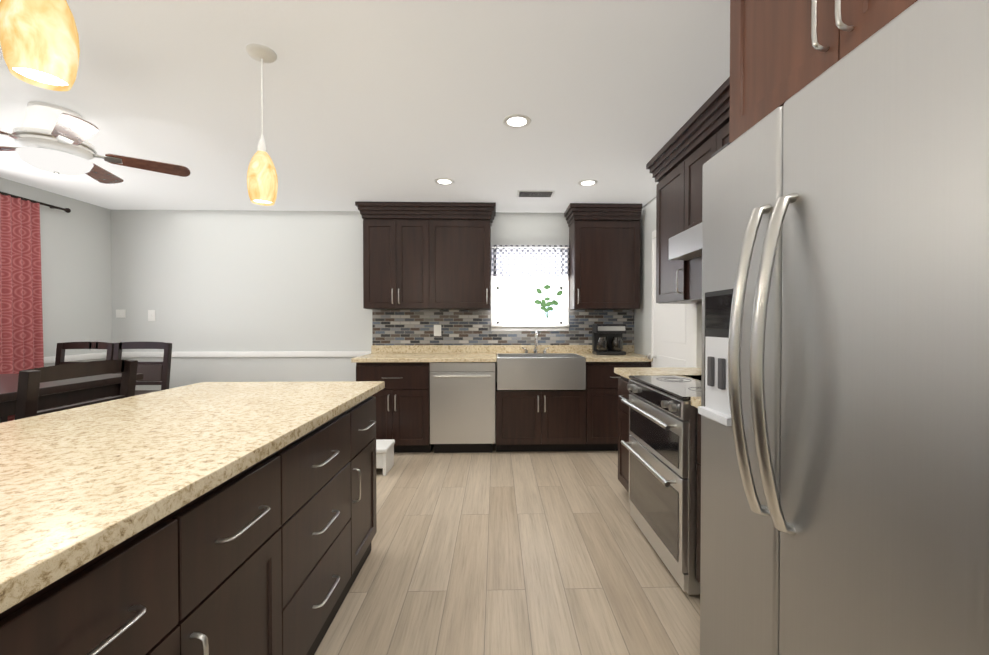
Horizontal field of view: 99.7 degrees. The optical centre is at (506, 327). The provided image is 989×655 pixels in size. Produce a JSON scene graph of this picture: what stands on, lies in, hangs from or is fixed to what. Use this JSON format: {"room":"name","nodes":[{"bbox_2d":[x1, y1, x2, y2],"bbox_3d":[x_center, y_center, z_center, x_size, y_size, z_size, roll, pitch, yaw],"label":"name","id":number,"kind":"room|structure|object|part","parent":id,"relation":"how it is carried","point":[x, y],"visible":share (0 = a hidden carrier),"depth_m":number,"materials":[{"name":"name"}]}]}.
{"room":"kitchen","nodes":[
{"label":"kitchen","id":0,"kind":"room"},
{"bbox_2d":[0,177,111,366],"bbox_3d":[-4.157,0.015,0.803,0.120,2.440,7.250,0,1,-2],"label":"wall","id":1,"kind":"structure","parent":0,"point":[76,271],"depth_m":4.03,"materials":[{"name":"grey paint"}]},
{"bbox_2d":[0,191,70,420],"bbox_3d":[-4.106,-0.088,2.909,0.087,2.037,2.064,0,1,-2],"label":"curtain","id":2,"kind":"object","parent":1,"relation":"attached to","point":[21,331],"visible":0.73,"depth_m":3.51,"materials":[{"name":"fabric"}]},
{"bbox_2d":[44,352,106,363],"bbox_3d":[-4.171,0.292,4.057,0.020,0.060,0.690,0,1,-2],"label":"trim","id":3,"kind":"structure","parent":1,"relation":"attached to","point":[68,358],"depth_m":4.06,"materials":[{"name":"white paint"}]},
{"bbox_2d":[0,0,729,212],"bbox_3d":[-1.303,-1.256,0.863,5.830,0.100,7.490,0,1,-2],"label":"ceiling","id":4,"kind":"structure","parent":0,"point":[388,100],"depth_m":2.22,"materials":[{"name":"white paint"}]},
{"bbox_2d":[0,0,79,90],"bbox_3d":[-1.019,-0.873,0.910,0.120,0.663,0.120,0,1,-2],"label":"pendant light","id":5,"kind":"object","parent":4,"relation":"hanging from","point":[39,43],"visible":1,"depth_m":0.88,"materials":[{"name":"yellow glass"}]},
{"bbox_2d":[0,102,189,183],"bbox_3d":[-2.597,-1.041,2.357,1.111,0.359,1.160,0,1,-2],"label":"ceiling fan","id":6,"kind":"object","parent":4,"relation":"hanging from","point":[51,138],"visible":1,"depth_m":2.27,"materials":[{"name":"white paint"}]},
{"bbox_2d":[246,43,277,205],"bbox_3d":[-1.084,-0.884,1.848,0.120,0.663,0.120,0,1,-2],"label":"pendant light","id":7,"kind":"object","parent":4,"relation":"hanging from","point":[262,183],"visible":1,"depth_m":1.82,"materials":[{"name":"yellow glass"}]},
{"bbox_2d":[434,178,453,184],"bbox_3d":[-0.528,-1.233,3.530,0.169,0.004,0.169,0,1,-8],"label":"recessed light","id":8,"kind":"object","parent":4,"relation":"in","point":[444,181],"depth_m":3.52,"materials":[{"name":"white paint"}]},
{"bbox_2d":[503,114,530,127],"bbox_3d":[0.060,-1.221,2.475,0.169,0.004,0.169,0,1,-10],"label":"recessed light","id":9,"kind":"object","parent":4,"relation":"in","point":[514,120],"depth_m":2.47,"materials":[{"name":"white paint"}]},
{"bbox_2d":[517,190,554,196],"bbox_3d":[0.264,-1.234,3.860,0.340,0.011,0.180,0,1,-2],"label":"ceiling vent","id":10,"kind":"object","parent":4,"relation":"in","point":[529,193],"visible":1,"depth_m":3.83,"materials":[{"name":"white metal"}]},
{"bbox_2d":[578,179,597,185],"bbox_3d":[0.692,-1.233,3.561,0.169,0.004,0.169,0,1,-8],"label":"recessed light","id":11,"kind":"object","parent":4,"relation":"in","point":[588,182],"depth_m":3.55,"materials":[{"name":"white paint"}]},
{"bbox_2d":[111,210,633,389],"bbox_3d":[-1.400,-0.029,4.561,5.830,2.440,0.120,0,1,-2],"label":"wall","id":12,"kind":"structure","parent":0,"point":[232,281],"depth_m":4.46,"materials":[{"name":"grey paint"}]},
{"bbox_2d":[116,310,125,317],"bbox_3d":[-4.092,-0.147,4.421,0.100,0.085,0.012,0,1,-2],"label":"switch plate","id":13,"kind":"object","parent":12,"relation":"attached to","point":[122,314],"depth_m":4.42,"materials":[{"name":"white plastic"}]},
{"bbox_2d":[148,310,155,320],"bbox_3d":[-3.773,-0.127,4.430,0.075,0.118,0.012,0,1,-2],"label":"switch plate","id":14,"kind":"object","parent":12,"relation":"attached to","point":[151,313],"depth_m":4.43,"materials":[{"name":"white plastic"}]},
{"bbox_2d":[121,351,370,357],"bbox_3d":[-2.826,0.287,4.453,2.728,0.060,0.024,0,1,-2],"label":"trim","id":15,"kind":"structure","parent":12,"relation":"attached to","point":[285,353],"depth_m":4.45,"materials":[{"name":"white paint"}]},
{"bbox_2d":[361,214,430,309],"bbox_3d":[-1.112,-0.660,4.335,0.657,0.937,0.326,0,1,-2],"label":"upper cabinet","id":16,"kind":"object","parent":12,"relation":"attached to","point":[426,255],"depth_m":4.18,"materials":[{"name":"brown wood"}]},
{"bbox_2d":[431,214,490,309],"bbox_3d":[-0.477,-0.661,4.351,0.613,0.937,0.326,0,1,-2],"label":"upper cabinet","id":17,"kind":"object","parent":12,"relation":"attached to","point":[460,243],"depth_m":4.19,"materials":[{"name":"brown wood"}]},
{"bbox_2d":[371,346,634,353],"bbox_3d":[-0.032,0.234,4.526,2.848,0.085,0.020,0,1,-2],"label":"backsplash","id":18,"kind":"structure","parent":12,"relation":"attached to","point":[374,349],"depth_m":4.51,"materials":[{"name":"beige stone"}]},
{"bbox_2d":[491,247,568,330],"bbox_3d":[0.251,-0.419,4.563,0.844,0.910,0.146,0,1,-2],"label":"kitchen window","id":19,"kind":"structure","parent":12,"relation":"in","point":[514,307],"depth_m":4.63,"materials":[{"name":"white paint"}]},
{"bbox_2d":[492,245,568,276],"bbox_3d":[0.253,-0.712,4.476,0.834,0.342,0.042,0,1,-2],"label":"valance curtain","id":20,"kind":"object","parent":19,"relation":"attached to","point":[530,260],"visible":1,"depth_m":4.47,"materials":[{"name":"white fabric"}]},
{"bbox_2d":[534,285,562,323],"bbox_3d":[0.456,-0.253,4.575,0.311,0.426,0.076,0,1,-2],"label":"potted plant","id":21,"kind":"object","parent":19,"relation":"on","point":[544,304],"visible":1,"depth_m":4.57,"materials":[{"name":"green plant"}]},
{"bbox_2d":[564,203,641,309],"bbox_3d":[0.989,-0.717,4.361,0.724,1.049,0.382,0,1,-2],"label":"upper cabinet","id":22,"kind":"object","parent":12,"relation":"attached to","point":[604,238],"depth_m":4.23,"materials":[{"name":"brown wood"}]},
{"bbox_2d":[314,443,699,654],"bbox_3d":[-1.303,1.284,0.892,5.830,0.100,7.490,0,1,-2],"label":"floor","id":23,"kind":"structure","parent":0,"point":[493,552],"depth_m":2.10,"materials":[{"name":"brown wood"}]},
{"bbox_2d":[0,342,113,422],"bbox_3d":[-3.814,0.667,3.567,0.490,1.071,0.504,0,1,-2],"label":"chair","id":24,"kind":"object","parent":23,"relation":"on","point":[60,353],"visible":0.1,"depth_m":3.78,"materials":[{"name":"brown wood"}]},
{"bbox_2d":[0,373,142,416],"bbox_3d":[-2.869,0.765,1.851,1.070,0.915,1.700,0,1,-2],"label":"dining table","id":25,"kind":"object","parent":23,"relation":"on","point":[57,393],"visible":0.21,"depth_m":2.29,"materials":[{"name":"brown wood"}]},
{"bbox_2d":[15,360,137,419],"bbox_3d":[-2.091,0.687,1.845,0.504,1.071,0.490,0,1,-2],"label":"chair","id":26,"kind":"object","parent":23,"relation":"on","point":[30,381],"visible":0.1,"depth_m":1.76,"materials":[{"name":"brown wood"}]},
{"bbox_2d":[65,342,171,405],"bbox_3d":[-3.310,0.667,3.581,0.490,1.071,0.504,0,1,-2],"label":"chair","id":27,"kind":"object","parent":23,"relation":"on","point":[153,373],"visible":0.31,"depth_m":3.77,"materials":[{"name":"brown wood"}]},
{"bbox_2d":[0,385,384,654],"bbox_3d":[-1.096,0.795,0.762,0.917,0.880,3.030,0,1,-2],"label":"kitchen island","id":28,"kind":"object","parent":23,"relation":"on","point":[219,518],"depth_m":1.06,"materials":[{"name":"black wood"}]},
{"bbox_2d":[0,381,383,604],"bbox_3d":[-1.130,0.335,0.756,0.990,0.040,3.090,0,1,-2],"label":"island countertop","id":29,"kind":"structure","parent":28,"relation":"on","point":[73,481],"depth_m":1.02,"materials":[{"name":"beige stone"}]},
{"bbox_2d":[376,439,394,475],"bbox_3d":[-1.139,1.091,3.510,0.335,0.225,0.280,0,1,-2],"label":"step stool","id":30,"kind":"object","parent":23,"relation":"on","point":[385,454],"visible":0.5,"depth_m":3.42,"materials":[{"name":"white plastic"}]},
{"bbox_2d":[355,362,433,452],"bbox_3d":[-1.077,0.758,4.206,0.682,0.875,0.616,0,1,-2],"label":"base cabinet","id":31,"kind":"object","parent":23,"relation":"on","point":[403,406],"depth_m":3.90,"materials":[{"name":"black wood"}]},
{"bbox_2d":[430,362,495,452],"bbox_3d":[-0.422,0.760,4.188,0.618,0.870,0.656,0,1,-2],"label":"dishwasher","id":32,"kind":"object","parent":23,"relation":"on","point":[462,407],"visible":1,"depth_m":3.92,"materials":[{"name":"grey metal"}]},
{"bbox_2d":[496,353,586,451],"bbox_3d":[0.318,0.736,4.225,0.855,0.918,0.651,0,1,-2],"label":"base cabinet","id":33,"kind":"object","parent":23,"relation":"on","point":[541,398],"depth_m":3.94,"materials":[{"name":"black"}]},
{"bbox_2d":[351,354,652,361],"bbox_3d":[-0.024,0.300,4.213,2.848,0.040,0.646,0,1,-2],"label":"countertop","id":34,"kind":"structure","parent":33,"relation":"on","point":[369,357],"depth_m":3.92,"materials":[{"name":"beige stone"}]},
{"bbox_2d":[522,331,549,352],"bbox_3d":[0.310,0.154,4.413,0.305,0.246,0.188,0,1,-2],"label":"faucet","id":35,"kind":"object","parent":34,"relation":"on","point":[535,349],"visible":0.96,"depth_m":4.47,"materials":[{"name":"silver metal"}]},
{"bbox_2d":[592,324,625,354],"bbox_3d":[1.053,0.120,4.294,0.300,0.315,0.225,0,1,-2],"label":"coffee maker","id":36,"kind":"object","parent":34,"relation":"on","point":[606,339],"visible":1,"depth_m":4.22,"materials":[{"name":"black plastic"}]},
{"bbox_3d":[0.316,0.429,4.161,0.830,0.303,0.530,0,1,-2],"label":"sink apron","id":37,"kind":"part","parent":33,"relation":"part of","materials":[{"name":"silver metal"}]},
{"bbox_2d":[587,362,650,450],"bbox_3d":[1.072,0.757,4.262,0.655,0.875,0.616,0,1,-2],"label":"base cabinet","id":38,"kind":"object","parent":23,"relation":"on","point":[602,382],"depth_m":3.96,"materials":[{"name":"black wood"}]},
{"bbox_2d":[618,375,630,492],"bbox_3d":[1.129,0.773,2.862,0.616,0.876,0.428,0,1,-2],"label":"base cabinet","id":39,"kind":"object","parent":23,"relation":"on","point":[623,434],"depth_m":2.95,"materials":[{"name":"black wood"}]},
{"bbox_2d":[614,367,701,378],"bbox_3d":[1.114,0.315,2.856,0.646,0.040,0.428,0,1,-2],"label":"countertop","id":40,"kind":"structure","parent":39,"relation":"on","point":[625,372],"depth_m":2.87,"materials":[{"name":"beige stone"}]},
{"bbox_2d":[621,375,700,594],"bbox_3d":[1.083,0.723,2.259,0.736,0.990,0.760,0,1,-2],"label":"range oven","id":41,"kind":"object","parent":23,"relation":"on","point":[661,445],"visible":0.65,"depth_m":2.06,"materials":[{"name":"silver metal"}]},
{"bbox_2d":[696,407,700,583],"bbox_3d":[1.160,0.787,1.680,0.616,0.876,0.388,0,1,-2],"label":"base cabinet","id":42,"kind":"object","parent":23,"relation":"on","point":[698,508],"depth_m":1.84,"materials":[{"name":"black wood"}]},
{"bbox_2d":[691,397,700,406],"bbox_3d":[1.145,0.329,1.675,0.646,0.040,0.388,0,1,-2],"label":"countertop","id":43,"kind":"structure","parent":42,"relation":"on","point":[695,401],"depth_m":1.81,"materials":[{"name":"beige stone"}]},
{"bbox_2d":[698,0,988,654],"bbox_3d":[1.021,0.342,0.900,0.930,1.782,0.965,0,1,-2],"label":"refrigerator","id":44,"kind":"object","parent":23,"relation":"on","point":[843,410],"visible":1,"depth_m":0.78,"materials":[{"name":"grey metal"}]},
{"bbox_2d":[634,197,655,355],"bbox_3d":[1.551,0.013,0.952,0.120,2.440,7.250,0,1,-2],"label":"wall","id":45,"kind":"structure","parent":0,"point":[642,327],"depth_m":4.23,"materials":[{"name":"grey paint"}]},
{"bbox_2d":[647,230,701,367],"bbox_3d":[1.366,0.153,3.500,0.112,2.100,0.890,0,1,-2],"label":"door frame","id":46,"kind":"structure","parent":45,"relation":"attached to","point":[676,335],"depth_m":3.45,"materials":[{"name":"white paint"}]},
{"bbox_2d":[646,77,729,303],"bbox_3d":[1.237,-0.693,2.337,0.426,1.049,1.620,0,1,-2],"label":"upper cabinet","id":47,"kind":"object","parent":45,"relation":"attached to","point":[687,150],"visible":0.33,"depth_m":2.58,"materials":[{"name":"brown wood"}]},
{"bbox_2d":[729,0,917,142],"bbox_3d":[1.069,-0.879,0.912,0.836,0.644,0.985,0,1,-2],"label":"upper cabinet","id":48,"kind":"object","parent":45,"relation":"attached to","point":[782,52],"visible":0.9,"depth_m":1.06,"materials":[{"name":"brown wood"}]}
]}

